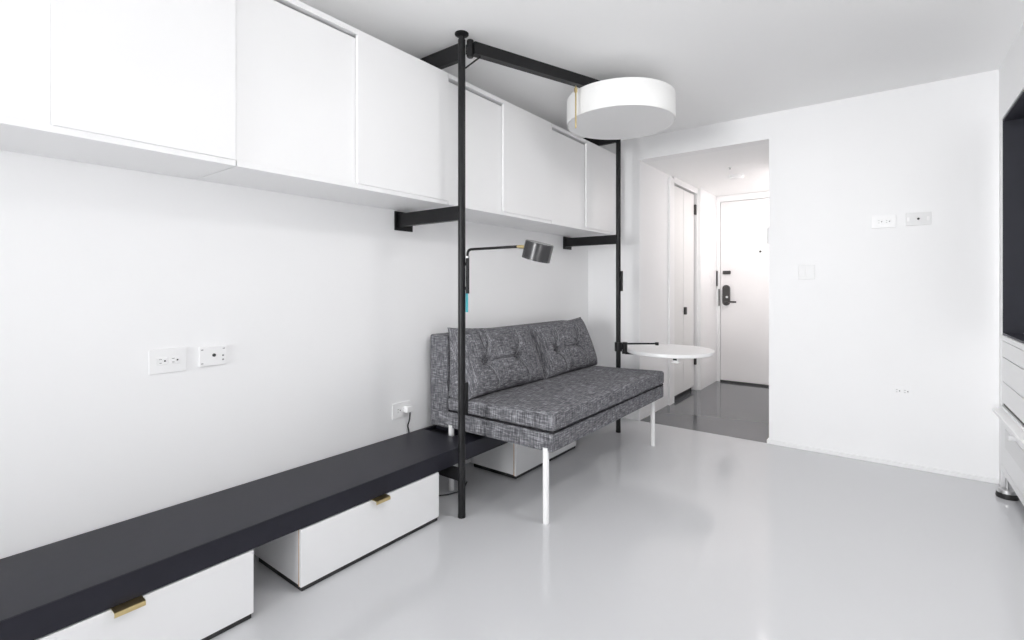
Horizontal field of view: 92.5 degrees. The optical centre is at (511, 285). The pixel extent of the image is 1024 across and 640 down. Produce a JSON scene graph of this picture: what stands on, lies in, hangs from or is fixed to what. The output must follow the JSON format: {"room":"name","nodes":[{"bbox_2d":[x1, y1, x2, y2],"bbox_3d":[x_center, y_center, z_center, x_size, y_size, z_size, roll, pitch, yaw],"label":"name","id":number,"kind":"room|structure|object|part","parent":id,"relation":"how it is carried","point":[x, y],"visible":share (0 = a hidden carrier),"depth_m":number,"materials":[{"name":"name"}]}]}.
{"room":"studio apartment","nodes":[
{"label":"studio apartment","id":0,"kind":"room"},
{"bbox_2d":[0,150,587,558],"bbox_3d":[-1.913,-0.046,0.961,0.100,2.293,8.610,0,0,37],"label":"wall","id":1,"kind":"structure","parent":0,"point":[326,313],"depth_m":1.84,"materials":[{"name":"white paint"}]},
{"bbox_2d":[0,0,235,178],"bbox_3d":[-1.335,-0.719,1.349,0.346,0.650,0.948,0,0,37],"label":"upper cabinet","id":2,"kind":"object","parent":1,"relation":"attached to","point":[149,86],"visible":1,"depth_m":1.40,"materials":[{"name":"white laminate"}]},
{"bbox_3d":[-1.348,-0.713,1.089,0.014,0.595,0.516,0,0,37],"label":"door","id":3,"kind":"part","parent":2,"relation":"part of","materials":[{"name":"white laminate"}]},
{"bbox_2d":[149,347,186,374],"bbox_3d":[-1.234,0.272,1.762,0.008,0.087,0.117,0,0,37],"label":"wall outlet","id":4,"kind":"object","parent":1,"relation":"attached to","point":[168,360],"visible":1,"depth_m":1.76,"materials":[{"name":"white plastic"}]},
{"bbox_2d":[156,357,167,365],"bbox_3d":[-1.245,0.271,1.745,0.004,0.028,0.034,0,0,37],"label":"receptacle","id":5,"kind":"object","parent":4,"relation":"attached to","point":[160,361],"depth_m":1.74,"materials":[{"name":"plastic"}]},
{"bbox_2d":[169,356,179,363],"bbox_3d":[-1.222,0.271,1.776,0.004,0.028,0.034,0,0,37],"label":"receptacle","id":6,"kind":"object","parent":4,"relation":"attached to","point":[172,359],"depth_m":1.77,"materials":[{"name":"plastic"}]},
{"bbox_2d":[199,345,226,366],"bbox_3d":[-1.144,0.271,1.878,0.010,0.074,0.098,0,0,37],"label":"cable plate","id":7,"kind":"object","parent":1,"relation":"attached to","point":[211,355],"visible":1,"depth_m":1.87,"materials":[{"name":"white plastic"}]},
{"bbox_2d":[0,425,507,639],"bbox_3d":[-0.804,0.833,2.008,0.389,0.078,4.220,0,0,37],"label":"bench","id":8,"kind":"object","parent":1,"relation":"attached to","point":[46,589],"visible":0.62,"depth_m":1.59,"materials":[{"name":"grey laminate"}]},
{"bbox_2d":[196,0,447,210],"bbox_3d":[-0.747,-0.719,2.121,0.346,0.650,0.986,0,0,37],"label":"upper cabinet","id":9,"kind":"object","parent":1,"relation":"attached to","point":[328,109],"visible":0.88,"depth_m":1.92,"materials":[{"name":"white laminate"}]},
{"bbox_3d":[-0.781,-0.713,1.833,0.014,0.595,0.482,0,0,37],"label":"door","id":10,"kind":"part","parent":9,"relation":"part of","materials":[{"name":"white laminate"}]},
{"bbox_3d":[-0.475,-0.716,2.205,0.016,0.606,0.520,0,0,37],"label":"door","id":11,"kind":"part","parent":9,"relation":"part of","materials":[{"name":"white laminate"}]},
{"bbox_2d":[392,400,409,419],"bbox_3d":[-0.589,0.664,2.609,0.009,0.080,0.118,0,0,37],"label":"wall outlet","id":12,"kind":"object","parent":1,"relation":"attached to","point":[398,408],"visible":0.77,"depth_m":2.60,"materials":[{"name":"white plastic"}]},
{"bbox_2d":[404,405,466,495],"bbox_3d":[-0.398,0.872,2.617,0.348,0.455,0.148,0,0,-15],"label":"power cord","id":13,"kind":"object","parent":1,"relation":"attached to","point":[407,409],"visible":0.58,"depth_m":2.61,"materials":[{"name":"white plastic"}]},
{"bbox_2d":[404,73,551,227],"bbox_3d":[-0.162,-0.719,2.889,0.346,0.650,0.936,0,0,37],"label":"upper cabinet","id":14,"kind":"object","parent":1,"relation":"attached to","point":[508,147],"visible":0.73,"depth_m":2.76,"materials":[{"name":"white laminate"}]},
{"bbox_3d":[-0.191,-0.713,2.608,0.014,0.595,0.450,0,0,37],"label":"door","id":15,"kind":"part","parent":14,"relation":"part of","materials":[{"name":"white laminate"}]},
{"bbox_3d":[0.100,-0.716,2.960,0.016,0.606,0.502,0,0,37],"label":"door","id":16,"kind":"part","parent":14,"relation":"part of","materials":[{"name":"white laminate"}]},
{"bbox_2d":[511,123,615,237],"bbox_3d":[0.420,-0.719,3.653,0.346,0.650,0.978,0,0,37],"label":"upper cabinet","id":17,"kind":"object","parent":1,"relation":"attached to","point":[583,171],"visible":0.51,"depth_m":3.52,"materials":[{"name":"white laminate"}]},
{"bbox_3d":[0.385,-0.713,3.364,0.014,0.595,0.471,0,0,37],"label":"door","id":18,"kind":"part","parent":17,"relation":"part of","materials":[{"name":"white laminate"}]},
{"bbox_3d":[0.688,-0.716,3.733,0.016,0.606,0.523,0,0,37],"label":"door","id":19,"kind":"part","parent":17,"relation":"part of","materials":[{"name":"white laminate"}]},
{"bbox_2d":[210,381,1023,639],"bbox_3d":[0.048,1.150,0.812,3.400,0.100,10.750,0,0,37],"label":"floor","id":20,"kind":"structure","parent":0,"point":[691,534],"depth_m":2.00,"materials":[{"name":"grey concrete"}]},
{"bbox_2d":[36,549,252,639],"bbox_3d":[-1.184,0.986,1.445,0.373,0.226,0.680,0,0,37],"label":"drawer","id":21,"kind":"object","parent":20,"relation":"on","point":[204,604],"visible":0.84,"depth_m":1.46,"materials":[{"name":"white laminate"}]},
{"bbox_3d":[-1.053,0.880,1.345,0.043,0.014,0.070,0,0,37],"label":"handle","id":22,"kind":"part","parent":21,"relation":"part of","materials":[{"name":"gold metal"}]},
{"bbox_2d":[255,472,438,591],"bbox_3d":[-0.672,0.986,2.117,0.373,0.226,0.680,0,0,37],"label":"drawer","id":23,"kind":"object","parent":20,"relation":"on","point":[305,557],"visible":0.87,"depth_m":1.92,"materials":[{"name":"white laminate"}]},
{"bbox_3d":[-0.541,0.880,2.017,0.043,0.014,0.070,0,0,37],"label":"handle","id":24,"kind":"part","parent":23,"relation":"part of","materials":[{"name":"gold metal"}]},
{"bbox_2d":[394,30,468,518],"bbox_3d":[-0.389,-0.046,2.475,0.487,2.292,0.121,0,0,37],"label":"pole","id":25,"kind":"object","parent":20,"relation":"on","point":[455,54],"depth_m":2.32,"materials":[{"name":"black metal"}]},
{"bbox_3d":[-0.579,-0.338,2.620,0.010,0.100,0.120,0,0,37],"label":"wall plate","id":26,"kind":"part","parent":25,"relation":"part of","materials":[{"name":"black metal"}]},
{"bbox_3d":[-0.420,-0.342,2.465,0.433,0.068,0.028,0,0,37],"label":"wall arm","id":27,"kind":"part","parent":25,"relation":"part of"},
{"bbox_3d":[-0.414,-1.112,2.472,0.433,0.080,0.028,0,0,37],"label":"wall arm","id":28,"kind":"part","parent":25,"relation":"part of"},
{"bbox_2d":[465,239,553,311],"bbox_3d":[-0.029,-0.034,2.182,0.484,0.323,0.122,0,0,37],"label":"reading lamp","id":29,"kind":"object","parent":25,"relation":"attached to","point":[537,251],"visible":1,"depth_m":2.04,"materials":[{"name":"metal"}]},
{"bbox_3d":[-0.210,-0.046,2.320,0.017,0.172,0.017,0,0,37],"label":"stem","id":30,"kind":"part","parent":29,"relation":"part of","materials":[{"name":"black metal"}]},
{"bbox_3d":[-0.096,-0.155,2.233,0.300,0.039,0.012,0,0,37],"label":"bent arm","id":31,"kind":"part","parent":29,"relation":"part of"},
{"bbox_3d":[0.109,-0.143,2.077,0.137,0.104,0.122,0,0,37],"label":"lamp shade","id":32,"kind":"part","parent":29,"relation":"part of","materials":[{"name":"black metal"}]},
{"bbox_2d":[465,39,675,139],"bbox_3d":[0.417,-1.006,2.626,0.664,0.303,1.270,0,0,37],"label":"pendant lamp","id":33,"kind":"object","parent":25,"relation":"attached to","point":[624,107],"visible":1,"depth_m":2.63,"materials":[{"name":"white fabric"}]},
{"bbox_3d":[0.295,-1.117,2.636,1.152,0.056,0.042,0,0,-34],"label":"swing arm","id":34,"kind":"part","parent":33,"relation":"part of"},
{"bbox_3d":[0.347,-0.970,2.671,0.018,0.229,0.018,0,0,37],"label":"pull rod","id":35,"kind":"part","parent":33,"relation":"part of","materials":[{"name":"gold metal"}]},
{"bbox_3d":[0.633,-1.014,2.871,0.618,0.145,0.618,0,0,37],"label":"lamp shade","id":36,"kind":"part","parent":33,"relation":"part of","materials":[{"name":"white fabric"}]},
{"bbox_2d":[568,105,674,138],"bbox_3d":[0.633,-0.946,2.871,0.604,0.006,0.604,0,0,37],"label":"diffuser","id":37,"kind":"object","parent":33,"relation":"attached to","point":[593,121],"depth_m":2.83,"materials":[{"name":"white plastic"}]},
{"bbox_2d":[471,441,575,478],"bbox_3d":[0.104,0.986,3.136,0.373,0.226,0.680,0,0,37],"label":"drawer","id":38,"kind":"object","parent":20,"relation":"on","point":[511,460],"visible":0.37,"depth_m":2.86,"materials":[{"name":"white laminate"}]},
{"bbox_3d":[0.223,0.979,3.045,0.013,0.206,0.680,0,0,37],"label":"drawer","id":39,"kind":"part","parent":38,"relation":"part of","materials":[{"name":"white laminate"}]},
{"bbox_2d":[431,317,663,524],"bbox_3d":[0.297,0.664,3.055,0.822,0.872,1.464,0,0,37],"label":"sofa","id":40,"kind":"object","parent":20,"relation":"on","point":[540,386],"visible":0.96,"depth_m":2.70,"materials":[{"name":"fabric"}]},
{"bbox_3d":[-0.326,0.925,2.632,0.030,0.350,0.030,0,0,37],"label":"leg","id":41,"kind":"part","parent":40,"relation":"part of","materials":[{"name":"white metal"}]},
{"bbox_2d":[448,324,543,399],"bbox_3d":[-0.059,0.413,2.862,0.206,0.370,0.726,0,0,37],"label":"cushion","id":42,"kind":"object","parent":40,"relation":"on","point":[500,360],"depth_m":2.74,"materials":[{"name":"grey fabric"}]},
{"bbox_3d":[0.019,0.526,3.256,0.137,0.504,1.400,0,0,37],"label":"panel","id":43,"kind":"part","parent":40,"relation":"part of","materials":[{"name":"grey fabric"}]},
{"bbox_3d":[0.157,0.925,2.265,0.030,0.350,0.030,0,0,37],"label":"leg","id":44,"kind":"part","parent":40,"relation":"part of","materials":[{"name":"white metal"}]},
{"bbox_2d":[448,365,663,431],"bbox_3d":[0.347,0.630,3.005,0.682,0.093,1.414,0,0,37],"label":"seat cushion","id":45,"kind":"object","parent":40,"relation":"on","point":[564,400],"depth_m":2.62,"materials":[{"name":"grey fabric"}]},
{"bbox_2d":[526,317,596,378],"bbox_3d":[0.381,0.422,3.438,0.208,0.353,0.752,0,0,37],"label":"cushion","id":46,"kind":"object","parent":40,"relation":"on","point":[564,348],"depth_m":3.31,"materials":[{"name":"grey fabric"}]},
{"bbox_3d":[0.964,0.925,3.358,0.030,0.350,0.030,0,0,37],"label":"leg","id":47,"kind":"part","parent":40,"relation":"part of","materials":[{"name":"white metal"}]},
{"bbox_2d":[563,138,622,432],"bbox_3d":[0.641,-0.046,3.820,0.496,2.292,0.121,0,0,37],"label":"pole","id":48,"kind":"object","parent":20,"relation":"on","point":[568,243],"depth_m":3.66,"materials":[{"name":"black metal"}]},
{"bbox_3d":[0.448,-0.338,3.968,0.010,0.100,0.120,0,0,37],"label":"wall plate","id":49,"kind":"part","parent":48,"relation":"part of","materials":[{"name":"black metal"}]},
{"bbox_3d":[0.610,-0.342,3.809,0.442,0.068,0.028,0,0,37],"label":"wall arm","id":50,"kind":"part","parent":48,"relation":"part of"},
{"bbox_3d":[0.616,-1.112,3.817,0.442,0.080,0.028,0,0,37],"label":"wall arm","id":51,"kind":"part","parent":48,"relation":"part of"},
{"bbox_2d":[615,342,714,363],"bbox_3d":[1.148,0.479,3.632,0.660,0.106,0.620,0,0,37],"label":"round table","id":52,"kind":"object","parent":48,"relation":"attached to","point":[675,352],"visible":1,"depth_m":3.54,"materials":[{"name":"white laminate"}]},
{"bbox_3d":[0.970,0.439,3.662,0.255,0.022,0.026,0,0,-3],"label":"swing arm","id":53,"kind":"part","parent":52,"relation":"part of"},
{"bbox_2d":[992,90,1023,505],"bbox_3d":[2.258,0.103,1.716,0.606,1.993,1.963,0,0,37],"label":"storage unit","id":54,"kind":"object","parent":20,"relation":"on","point":[1011,412],"visible":1,"depth_m":2.60,"materials":[{"name":"white laminate"}]},
{"bbox_3d":[2.274,0.663,2.203,0.043,0.018,1.020,0,0,37],"label":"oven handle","id":55,"kind":"part","parent":54,"relation":"part of","materials":[{"name":"white"}]},
{"bbox_3d":[2.382,0.728,2.334,0.031,0.026,0.026,0,0,37],"label":"knob","id":56,"kind":"part","parent":54,"relation":"part of","materials":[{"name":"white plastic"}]},
{"bbox_3d":[2.310,0.801,2.197,0.022,0.313,1.095,0,0,37],"label":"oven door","id":57,"kind":"part","parent":54,"relation":"part of","materials":[{"name":"white laminate"}]},
{"bbox_3d":[2.310,0.981,2.197,0.020,0.038,1.095,0,0,37],"label":"panel","id":58,"kind":"part","parent":54,"relation":"part of","materials":[{"name":"white laminate"}]},
{"bbox_3d":[2.311,0.572,2.197,0.019,0.109,1.096,0,0,37],"label":"drawer","id":59,"kind":"part","parent":54,"relation":"part of","materials":[{"name":"white laminate"}]},
{"bbox_3d":[2.311,0.449,2.197,0.019,0.126,1.096,0,0,37],"label":"drawer","id":60,"kind":"part","parent":54,"relation":"part of","materials":[{"name":"white laminate"}]},
{"bbox_3d":[2.311,0.340,2.197,0.019,0.082,1.096,0,0,37],"label":"drawer","id":61,"kind":"part","parent":54,"relation":"part of","materials":[{"name":"white laminate"}]},
{"bbox_2d":[299,0,1023,140],"bbox_3d":[-0.601,-1.243,-0.039,3.400,0.100,8.610,0,0,37],"label":"ceiling","id":62,"kind":"structure","parent":0,"point":[723,60],"depth_m":2.39,"materials":[{"name":"white paint"}]},
{"bbox_2d":[645,163,716,416],"bbox_3d":[1.688,0.043,4.880,0.146,2.115,1.990,0,0,37],"label":"wall","id":63,"kind":"structure","parent":0,"point":[656,181],"depth_m":4.41,"materials":[{"name":"white paint"}]},
{"bbox_2d":[668,177,696,404],"bbox_3d":[1.681,0.043,4.810,0.020,2.114,0.810,0,0,37],"label":"trim","id":64,"kind":"structure","parent":63,"relation":"attached to","point":[671,181],"depth_m":4.51,"materials":[{"name":"white paint"}]},
{"bbox_2d":[674,186,696,397],"bbox_3d":[1.703,0.070,4.919,0.118,2.060,0.770,0,0,37],"label":"door","id":65,"kind":"structure","parent":63,"relation":"in","point":[685,209],"depth_m":4.86,"materials":[{"name":"white paint"}]},
{"bbox_2d":[691,188,701,389],"bbox_3d":[1.949,0.043,5.170,0.090,2.114,0.083,0,0,37],"label":"trim","id":66,"kind":"structure","parent":63,"relation":"attached to","point":[697,197],"depth_m":5.14,"materials":[{"name":"white paint"}]},
{"bbox_2d":[647,143,768,195],"bbox_3d":[2.115,-1.065,4.618,1.143,0.100,2.090,0,0,37],"label":"ceiling","id":67,"kind":"structure","parent":0,"point":[709,172],"depth_m":4.31,"materials":[{"name":"white paint"}]},
{"bbox_2d":[728,174,743,180],"bbox_3d":[2.076,-0.994,4.540,0.136,0.040,0.136,0,0,37],"label":"smoke detector","id":68,"kind":"object","parent":67,"relation":"attached to","point":[734,177],"visible":1,"depth_m":4.50,"materials":[{"name":"white plastic"}]},
{"bbox_2d":[720,198,762,379],"bbox_3d":[2.678,0.043,5.440,1.043,2.115,0.100,0,0,37],"label":"wall","id":69,"kind":"structure","parent":0,"point":[759,198],"depth_m":5.62,"materials":[{"name":"white paint"}]},
{"bbox_2d":[716,191,768,381],"bbox_3d":[2.695,0.043,5.342,0.894,2.114,0.034,0,0,37],"label":"trim","id":70,"kind":"structure","parent":69,"relation":"attached to","point":[765,194],"depth_m":5.60,"materials":[{"name":"white paint"}]},
{"bbox_2d":[718,198,768,386],"bbox_3d":[2.707,0.080,5.336,0.872,2.041,0.130,0,0,37],"label":"door","id":71,"kind":"structure","parent":69,"relation":"in","point":[744,224],"depth_m":5.43,"materials":[{"name":"white paint"}]},
{"bbox_3d":[2.364,0.141,5.596,0.012,0.193,0.020,0,0,37],"label":"strike plate","id":72,"kind":"part","parent":71,"relation":"part of","materials":[{"name":"grey metal"}]},
{"bbox_3d":[2.422,0.115,5.545,0.078,0.232,0.030,0,0,37],"label":"lock plate","id":73,"kind":"part","parent":71,"relation":"part of","materials":[{"name":"grey metal"}]},
{"bbox_2d":[588,69,998,478],"bbox_3d":[2.011,-0.046,3.308,3.300,2.293,0.120,0,0,37],"label":"wall","id":74,"kind":"structure","parent":0,"point":[916,306],"depth_m":3.05,"materials":[{"name":"white paint"}]},
{"bbox_2d":[871,215,895,227],"bbox_3d":[2.285,-0.390,3.017,0.121,0.076,0.010,0,0,37],"label":"wall outlet","id":75,"kind":"object","parent":74,"relation":"attached to","point":[885,221],"visible":1,"depth_m":3.02,"materials":[{"name":"white plastic"}]},
{"bbox_2d":[884,219,890,223],"bbox_3d":[2.300,-0.390,3.003,0.034,0.028,0.004,0,0,37],"label":"receptacle","id":76,"kind":"object","parent":75,"relation":"attached to","point":[886,221],"depth_m":3.00,"materials":[{"name":"plastic"}]},
{"bbox_2d":[892,384,911,397],"bbox_3d":[2.357,0.641,2.964,0.097,0.070,0.006,0,0,37],"label":"wall outlet","id":77,"kind":"object","parent":74,"relation":"attached to","point":[897,390],"visible":1,"depth_m":2.96,"materials":[{"name":"white paint"}]},
{"bbox_2d":[894,388,900,392],"bbox_3d":[2.341,0.641,2.976,0.034,0.028,0.004,0,0,37],"label":"receptacle","id":78,"kind":"object","parent":77,"relation":"attached to","point":[896,390],"depth_m":2.98,"materials":[{"name":"plastic"}]},
{"bbox_2d":[902,389,909,393],"bbox_3d":[2.372,0.641,2.953,0.034,0.028,0.004,0,0,37],"label":"receptacle","id":79,"kind":"object","parent":77,"relation":"attached to","point":[904,391],"depth_m":2.95,"materials":[{"name":"plastic"}]},
{"bbox_2d":[906,212,930,225],"bbox_3d":[2.416,-0.394,2.917,0.118,0.076,0.010,0,0,37],"label":"cable plate","id":80,"kind":"object","parent":74,"relation":"attached to","point":[920,218],"visible":1,"depth_m":2.92,"materials":[{"name":"white plastic"}]},
{"bbox_2d":[999,23,1023,488],"bbox_3d":[0.191,-0.046,-0.655,0.100,2.293,8.390,0,0,37],"label":"wall","id":81,"kind":"structure","parent":0,"point":[1011,71],"depth_m":2.65,"materials":[{"name":"white paint"}]},
{"bbox_3d":[2.499,0.042,4.262,0.100,2.115,1.990,0,0,37],"label":"wall","id":82,"kind":"structure","parent":0,"visible":0},
{"bbox_2d":[767,227,768,243],"bbox_3d":[1.879,-0.355,3.563,0.040,0.120,0.115,0,0,37],"label":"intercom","id":83,"kind":"object","parent":82,"relation":"attached to","point":[767,227],"visible":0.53,"depth_m":3.52,"materials":[{"name":"white plastic"}]},
{"bbox_2d":[767,438,998,483],"bbox_3d":[2.869,1.086,3.897,1.155,0.028,2.122,0,0,37],"label":"baseboard","id":84,"kind":"structure","parent":82,"relation":"attached to","point":[790,445],"depth_m":3.00,"materials":[{"name":"white paint"}]}
]}

